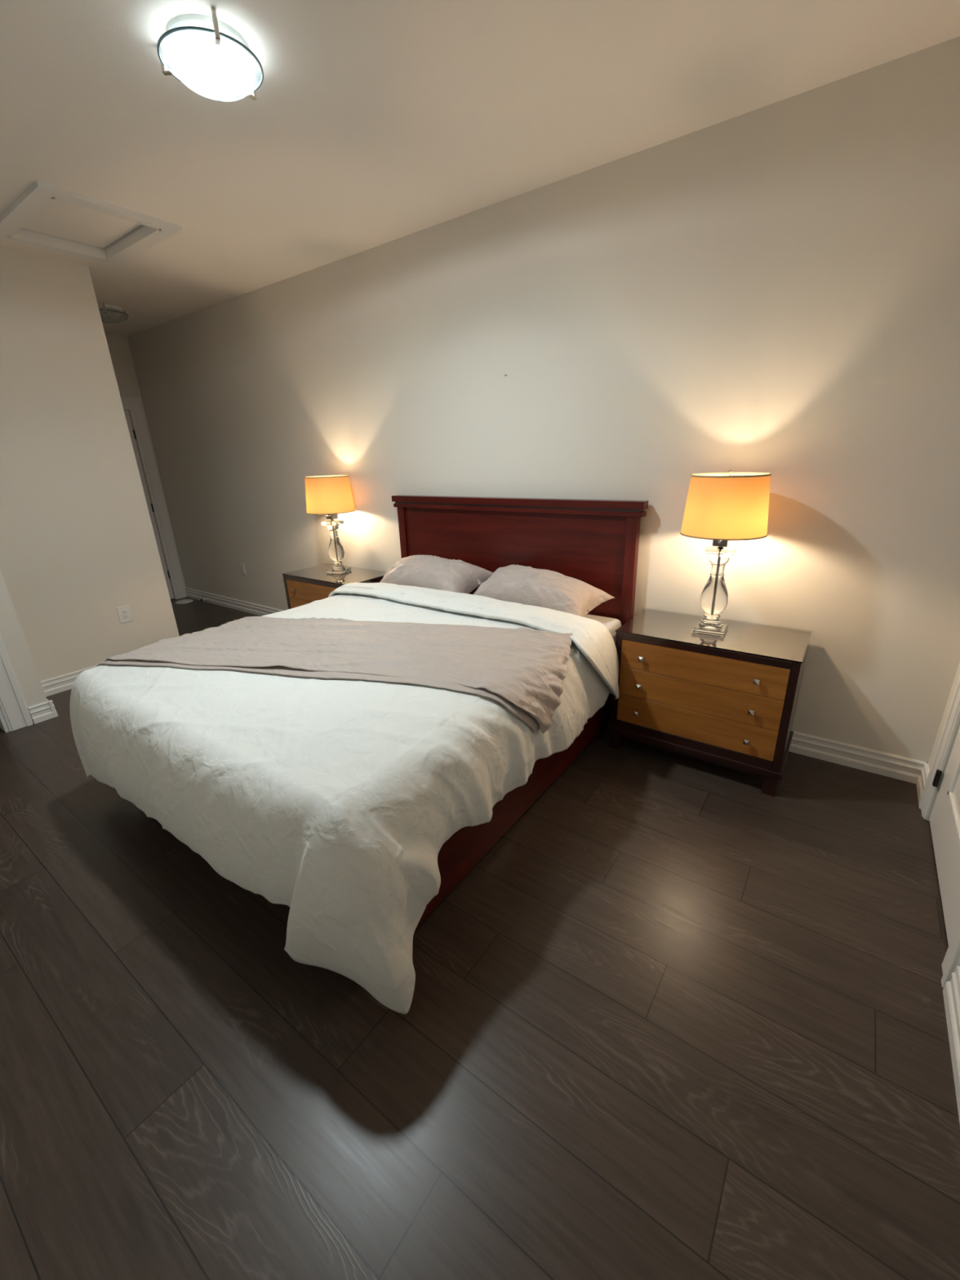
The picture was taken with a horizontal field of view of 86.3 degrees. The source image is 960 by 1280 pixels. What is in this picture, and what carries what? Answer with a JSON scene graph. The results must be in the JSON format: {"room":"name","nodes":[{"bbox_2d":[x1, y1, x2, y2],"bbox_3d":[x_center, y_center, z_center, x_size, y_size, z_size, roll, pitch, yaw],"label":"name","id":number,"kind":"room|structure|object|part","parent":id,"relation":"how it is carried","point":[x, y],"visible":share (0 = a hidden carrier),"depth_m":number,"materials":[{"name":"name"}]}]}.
{"room":"bedroom","nodes":[
{"label":"bedroom","id":0,"kind":"room"},
{"bbox_2d":[0,568,47,722],"bbox_3d":[-4.214,-0.841,3.079,2.682,2.922,1.232,12,24,34],"label":"wall","id":1,"kind":"structure","parent":0,"point":[11,633],"depth_m":3.07,"materials":[{"name":"paint"}]},
{"bbox_2d":[0,634,33,733],"bbox_3d":[-3.148,-0.363,2.478,0.158,2.165,0.985,12,24,34],"label":"door frame","id":2,"kind":"structure","parent":1,"relation":"attached to","point":[15,714],"depth_m":3.07,"materials":[{"name":"paint"}]},
{"bbox_2d":[0,247,179,681],"bbox_3d":[-3.735,-1.212,4.056,2.249,2.922,1.026,12,24,34],"label":"wall","id":3,"kind":"structure","parent":0,"point":[78,544],"depth_m":3.46,"materials":[{"name":"paint"}]},
{"bbox_2d":[27,665,97,724],"bbox_3d":[-3.409,0.092,4.262,2.404,0.110,1.148,12,24,34],"label":"baseboard","id":4,"kind":"structure","parent":3,"relation":"attached to","point":[64,682],"depth_m":3.55,"materials":[{"name":"paint"}]},
{"bbox_2d":[115,604,133,623],"bbox_3d":[-2.686,-0.195,3.877,0.010,0.126,0.088,12,24,34],"label":"wall outlet","id":5,"kind":"object","parent":3,"relation":"attached to","point":[124,612],"visible":1,"depth_m":3.87,"materials":[{"name":"white plastic"}]},
{"bbox_2d":[121,609,128,618],"bbox_3d":[-2.684,-0.195,3.876,0.004,0.068,0.034,12,24,34],"label":"receptacle","id":6,"kind":"object","parent":5,"relation":"attached to","point":[125,613],"depth_m":3.87,"materials":[{"name":"white plastic"}]},
{"bbox_2d":[104,333,186,599],"bbox_3d":[-4.135,-1.537,4.989,0.150,2.922,2.168,12,24,34],"label":"wall","id":7,"kind":"structure","parent":0,"point":[118,345],"depth_m":5.25,"materials":[{"name":"paint"}]},
{"bbox_2d":[124,409,173,599],"bbox_3d":[-3.853,-1.325,5.379,0.059,2.024,0.781,12,24,34],"label":"door","id":8,"kind":"structure","parent":7,"relation":"in","point":[132,433],"depth_m":5.62,"materials":[{"name":"paint"}]},
{"bbox_2d":[120,395,186,599],"bbox_3d":[-3.827,-1.375,5.339,0.018,2.160,1.035,12,24,34],"label":"door frame","id":9,"kind":"structure","parent":7,"relation":"attached to","point":[133,404],"depth_m":5.63,"materials":[{"name":"paint"}]},
{"bbox_2d":[0,596,959,1279],"bbox_3d":[-1.641,0.590,3.062,7.384,0.120,3.550,12,24,34],"label":"floor","id":10,"kind":"structure","parent":0,"point":[682,1019],"depth_m":1.35,"materials":[{"name":"laminate"}]},
{"bbox_2d":[175,599,193,604],"bbox_3d":[-3.389,-0.442,5.871,0.184,0.015,0.184,12,24,34],"label":"round lid","id":11,"kind":"object","parent":10,"relation":"on","point":[184,601],"visible":1,"depth_m":5.85,"materials":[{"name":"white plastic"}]},
{"bbox_2d":[281,563,386,609],"bbox_3d":[-1.102,-0.205,4.065,0.801,0.656,0.467,12,24,34],"label":"nightstand","id":12,"kind":"object","parent":10,"relation":"on","point":[304,586],"visible":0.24,"depth_m":3.91,"materials":[{"name":"brown wood"}]},
{"bbox_3d":[-1.216,-0.211,3.896,0.714,0.145,0.020,12,24,34],"label":"drawer","id":13,"kind":"part","parent":12,"relation":"part of","materials":[{"name":"brown wood"}]},
{"bbox_3d":[-1.220,-0.349,3.846,0.714,0.144,0.020,12,24,34],"label":"drawer","id":14,"kind":"part","parent":12,"relation":"part of","materials":[{"name":"brown wood"}]},
{"bbox_2d":[304,473,355,573],"bbox_3d":[-1.114,-0.878,3.880,0.355,0.732,0.355,12,24,34],"label":"table lamp","id":15,"kind":"object","parent":12,"relation":"on","point":[330,495],"visible":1,"depth_m":3.71,"materials":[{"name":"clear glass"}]},
{"bbox_3d":[-1.121,-1.083,3.806,0.352,0.251,0.352,12,24,34],"label":"lamp shade","id":16,"kind":"part","parent":15,"relation":"part of","materials":[{"name":"fabric"}]},
{"bbox_3d":[-1.114,-0.888,3.877,0.122,0.025,0.122,4,21,15],"label":"cap plate","id":17,"kind":"part","parent":15,"relation":"part of","materials":[{"name":"clear glass"}]},
{"bbox_3d":[-1.103,-0.544,4.001,0.140,0.021,0.140,4,21,15],"label":"plate","id":18,"kind":"part","parent":15,"relation":"part of","materials":[{"name":"clear glass"}]},
{"bbox_3d":[-1.105,-0.514,3.963,0.787,0.007,0.442,12,24,34],"label":"glass","id":19,"kind":"part","parent":12,"relation":"part of","materials":[{"name":"white"}]},
{"bbox_2d":[391,494,648,928],"bbox_3d":[-0.424,-0.004,2.607,1.800,1.229,2.033,12,24,34],"label":"frame","id":20,"kind":"object","parent":10,"relation":"on","point":[595,543],"visible":0.22,"depth_m":2.93,"materials":[{"name":"brown wood"}]},
{"bbox_3d":[-0.533,-0.416,3.828,0.060,1.177,0.048,12,24,34],"label":"headboard post","id":21,"kind":"part","parent":20,"relation":"part of","materials":[{"name":"brown wood"}]},
{"bbox_3d":[0.258,0.549,2.261,0.030,0.310,1.975,12,24,34],"label":"rail","id":22,"kind":"part","parent":20,"relation":"part of","materials":[{"name":"brown wood"}]},
{"bbox_3d":[0.150,-0.336,3.344,1.636,0.994,0.024,12,24,34],"label":"headboard","id":23,"kind":"part","parent":20,"relation":"part of","materials":[{"name":"brown wood"}]},
{"bbox_3d":[0.130,-0.829,3.160,1.760,0.015,0.054,12,24,34],"label":"groove rail","id":24,"kind":"part","parent":20,"relation":"part of","materials":[{"name":"brown wood"}]},
{"bbox_3d":[0.130,-0.810,3.166,1.786,0.026,0.062,12,24,34],"label":"rail","id":25,"kind":"part","parent":20,"relation":"part of","materials":[{"name":"brown wood"}]},
{"bbox_3d":[0.127,-0.852,3.149,1.800,0.040,0.070,12,24,34],"label":"cap rail","id":26,"kind":"part","parent":20,"relation":"part of","materials":[{"name":"brown wood"}]},
{"bbox_2d":[585,613,621,644],"bbox_3d":[-0.454,0.143,2.609,1.670,0.244,2.005,12,24,34],"label":"mattress","id":27,"kind":"object","parent":20,"relation":"on","point":[611,624],"visible":0.06,"depth_m":2.82,"materials":[{"name":"white fabric"}]},
{"bbox_2d":[70,582,618,1013],"bbox_3d":[-0.573,0.302,2.431,1.992,0.715,1.804,12,24,34],"label":"duvet","id":28,"kind":"object","parent":27,"relation":"on","point":[335,802],"visible":0.76,"depth_m":1.61,"materials":[{"name":"white fabric"}]},
{"bbox_2d":[96,616,573,734],"bbox_3d":[-0.657,0.098,2.366,2.097,0.238,0.722,4,21,15],"label":"throw blanket","id":29,"kind":"object","parent":28,"relation":"on","point":[524,670],"visible":0.98,"depth_m":2.19,"materials":[{"name":"beige fabric"}]},
{"bbox_2d":[379,555,493,593],"bbox_3d":[-0.317,-0.418,3.335,0.821,0.256,0.364,12,24,34],"label":"pillow","id":30,"kind":"object","parent":27,"relation":"on","point":[429,571],"visible":0.75,"depth_m":3.19,"materials":[{"name":"beige fabric"}]},
{"bbox_2d":[473,564,614,617],"bbox_3d":[0.322,-0.287,2.896,0.795,0.249,0.356,12,24,34],"label":"pillow","id":31,"kind":"object","parent":27,"relation":"on","point":[522,584],"visible":0.7,"depth_m":2.76,"materials":[{"name":"beige fabric"}]},
{"bbox_3d":[0.830,-0.125,2.897,0.060,1.177,0.048,12,24,34],"label":"headboard post","id":32,"kind":"part","parent":20,"relation":"part of","materials":[{"name":"brown wood"}]},
{"bbox_2d":[607,608,812,796],"bbox_3d":[1.112,0.267,2.554,0.801,0.656,0.467,12,24,34],"label":"nightstand","id":33,"kind":"object","parent":10,"relation":"on","point":[729,700],"visible":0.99,"depth_m":2.36,"materials":[{"name":"brown wood"}]},
{"bbox_3d":[0.723,0.518,2.715,0.054,0.100,0.054,12,24,34],"label":"leg","id":34,"kind":"part","parent":33,"relation":"part of","materials":[{"name":"brown wood"}]},
{"bbox_3d":[0.783,0.367,2.558,0.023,0.023,0.033,12,24,34],"label":"knob","id":35,"kind":"part","parent":33,"relation":"part of","materials":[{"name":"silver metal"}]},
{"bbox_3d":[0.778,0.227,2.508,0.023,0.023,0.033,12,24,34],"label":"knob","id":36,"kind":"part","parent":33,"relation":"part of","materials":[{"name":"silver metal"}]},
{"bbox_3d":[0.773,0.090,2.458,0.023,0.023,0.033,12,24,34],"label":"knob","id":37,"kind":"part","parent":33,"relation":"part of","materials":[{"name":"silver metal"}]},
{"bbox_3d":[1.002,0.400,2.436,0.714,0.147,0.020,12,24,34],"label":"drawer","id":38,"kind":"part","parent":33,"relation":"part of","materials":[{"name":"brown wood"}]},
{"bbox_3d":[0.998,0.261,2.385,0.714,0.145,0.020,12,24,34],"label":"drawer","id":39,"kind":"part","parent":33,"relation":"part of","materials":[{"name":"brown wood"}]},
{"bbox_3d":[0.993,0.123,2.335,0.714,0.144,0.020,12,24,34],"label":"drawer","id":40,"kind":"part","parent":33,"relation":"part of","materials":[{"name":"brown wood"}]},
{"bbox_3d":[1.109,-0.041,2.453,0.787,0.007,0.442,12,24,34],"label":"glass","id":41,"kind":"part","parent":33,"relation":"part of","materials":[{"name":"brown"}]},
{"bbox_2d":[680,469,771,635],"bbox_3d":[1.092,-0.392,2.332,0.355,0.732,0.355,12,24,34],"label":"table lamp","id":42,"kind":"object","parent":33,"relation":"on","point":[722,508],"visible":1,"depth_m":2.16,"materials":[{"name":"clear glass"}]},
{"bbox_3d":[1.103,-0.058,2.454,0.140,0.021,0.140,10,23,31],"label":"plate","id":43,"kind":"part","parent":42,"relation":"part of","materials":[{"name":"clear glass"}]},
{"bbox_3d":[1.091,-0.401,2.329,0.122,0.025,0.122,10,23,31],"label":"cap plate","id":44,"kind":"part","parent":42,"relation":"part of","materials":[{"name":"clear glass"}]},
{"bbox_3d":[1.085,-0.596,2.258,0.352,0.251,0.352,12,24,34],"label":"lamp shade","id":45,"kind":"part","parent":42,"relation":"part of","materials":[{"name":"fabric"}]},
{"bbox_3d":[1.187,0.453,2.283,0.023,0.023,0.033,12,24,34],"label":"knob","id":46,"kind":"part","parent":33,"relation":"part of","materials":[{"name":"silver metal"}]},
{"bbox_3d":[1.183,0.314,2.232,0.023,0.023,0.033,12,24,34],"label":"knob","id":47,"kind":"part","parent":33,"relation":"part of","materials":[{"name":"silver metal"}]},
{"bbox_3d":[1.178,0.176,2.182,0.023,0.023,0.033,12,24,34],"label":"knob","id":48,"kind":"part","parent":33,"relation":"part of","materials":[{"name":"silver metal"}]},
{"bbox_3d":[1.312,0.644,2.314,0.054,0.100,0.054,12,24,34],"label":"leg","id":49,"kind":"part","parent":33,"relation":"part of","materials":[{"name":"brown wood"}]},
{"bbox_2d":[0,0,959,336],"bbox_3d":[-1.732,-2.080,2.093,7.384,0.120,3.550,12,24,34],"label":"ceiling","id":50,"kind":"structure","parent":0,"point":[370,124],"depth_m":1.90,"materials":[{"name":"paint"}]},
{"bbox_2d":[0,180,182,266],"bbox_3d":[-2.186,-2.301,2.806,0.865,0.122,0.645,12,24,34],"label":"attic hatch","id":51,"kind":"object","parent":50,"relation":"attached to","point":[46,216],"visible":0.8,"depth_m":2.84,"materials":[{"name":"paint"}]},
{"bbox_3d":[-2.186,-2.301,2.806,0.673,0.013,0.453,12,24,34],"label":"panel","id":52,"kind":"part","parent":51,"relation":"part of","materials":[{"name":"paint"}]},
{"bbox_2d":[97,302,128,323],"bbox_3d":[-3.092,-2.695,4.251,0.304,0.110,0.312,12,24,34],"label":"ceiling light","id":53,"kind":"object","parent":50,"relation":"attached to","point":[109,313],"visible":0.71,"depth_m":4.20,"materials":[{"name":"white plastic"}]},
{"bbox_3d":[-3.095,-2.736,4.232,0.154,0.001,0.154,12,24,34],"label":"led panel","id":54,"kind":"part","parent":53,"relation":"part of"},
{"bbox_3d":[-3.093,-2.671,4.256,0.300,0.062,0.300,12,24,34],"label":"glass dish","id":55,"kind":"part","parent":53,"relation":"part of","materials":[{"name":"white glass"}]},
{"bbox_2d":[156,7,263,100],"bbox_3d":[-0.847,-1.821,1.631,0.304,0.110,0.312,12,24,34],"label":"ceiling light","id":56,"kind":"object","parent":50,"relation":"attached to","point":[209,46],"visible":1,"depth_m":1.61,"materials":[{"name":"white glass"}]},
{"bbox_3d":[-0.851,-1.862,1.613,0.154,0.001,0.154,12,24,34],"label":"led panel","id":57,"kind":"part","parent":56,"relation":"part of","materials":[{"name":"white plastic"}]},
{"bbox_2d":[127,35,959,762],"bbox_3d":[-0.729,-1.232,3.830,7.384,2.922,0.150,12,24,34],"label":"wall","id":58,"kind":"structure","parent":0,"point":[774,289],"depth_m":2.45,"materials":[{"name":"paint"}]},
{"bbox_2d":[240,563,246,575],"bbox_3d":[-2.414,-0.720,5.214,0.075,0.120,0.010,12,24,34],"label":"wall outlet","id":59,"kind":"object","parent":58,"relation":"attached to","point":[242,565],"visible":1,"depth_m":5.21,"materials":[{"name":"white plastic"}]},
{"bbox_2d":[184,587,926,783],"bbox_3d":[-0.737,0.020,4.210,6.784,0.110,0.022,12,24,34],"label":"baseboard","id":60,"kind":"structure","parent":58,"relation":"attached to","point":[892,766],"depth_m":2.50,"materials":[{"name":"paint"}]},
{"bbox_2d":[927,662,959,821],"bbox_3d":[1.107,-0.138,0.643,0.120,2.922,3.500,12,24,34],"label":"wall","id":61,"kind":"structure","parent":0,"point":[957,676],"depth_m":2.16,"materials":[{"name":"paint"}]},
{"bbox_2d":[915,762,959,1123],"bbox_3d":[1.105,1.069,1.146,0.022,0.110,3.150,12,24,34],"label":"baseboard","id":62,"kind":"structure","parent":61,"relation":"attached to","point":[951,990],"depth_m":1.37,"materials":[{"name":"paint"}]},
{"bbox_2d":[918,674,959,987],"bbox_3d":[1.586,-0.145,1.472,0.023,2.138,0.986,12,24,34],"label":"door frame","id":63,"kind":"structure","parent":61,"relation":"attached to","point":[952,957],"depth_m":2.01,"materials":[{"name":"paint"}]},
{"bbox_2d":[929,726,959,945],"bbox_3d":[1.608,-0.094,1.482,0.059,2.019,0.773,12,24,34],"label":"door","id":64,"kind":"structure","parent":61,"relation":"in","point":[944,819],"depth_m":1.81,"materials":[{"name":"paint"}]},
{"bbox_3d":[1.602,0.347,1.629,0.012,0.615,0.435,12,24,34],"label":"raised panel","id":65,"kind":"part","parent":64,"relation":"part of","materials":[{"name":"paint"}]}
]}

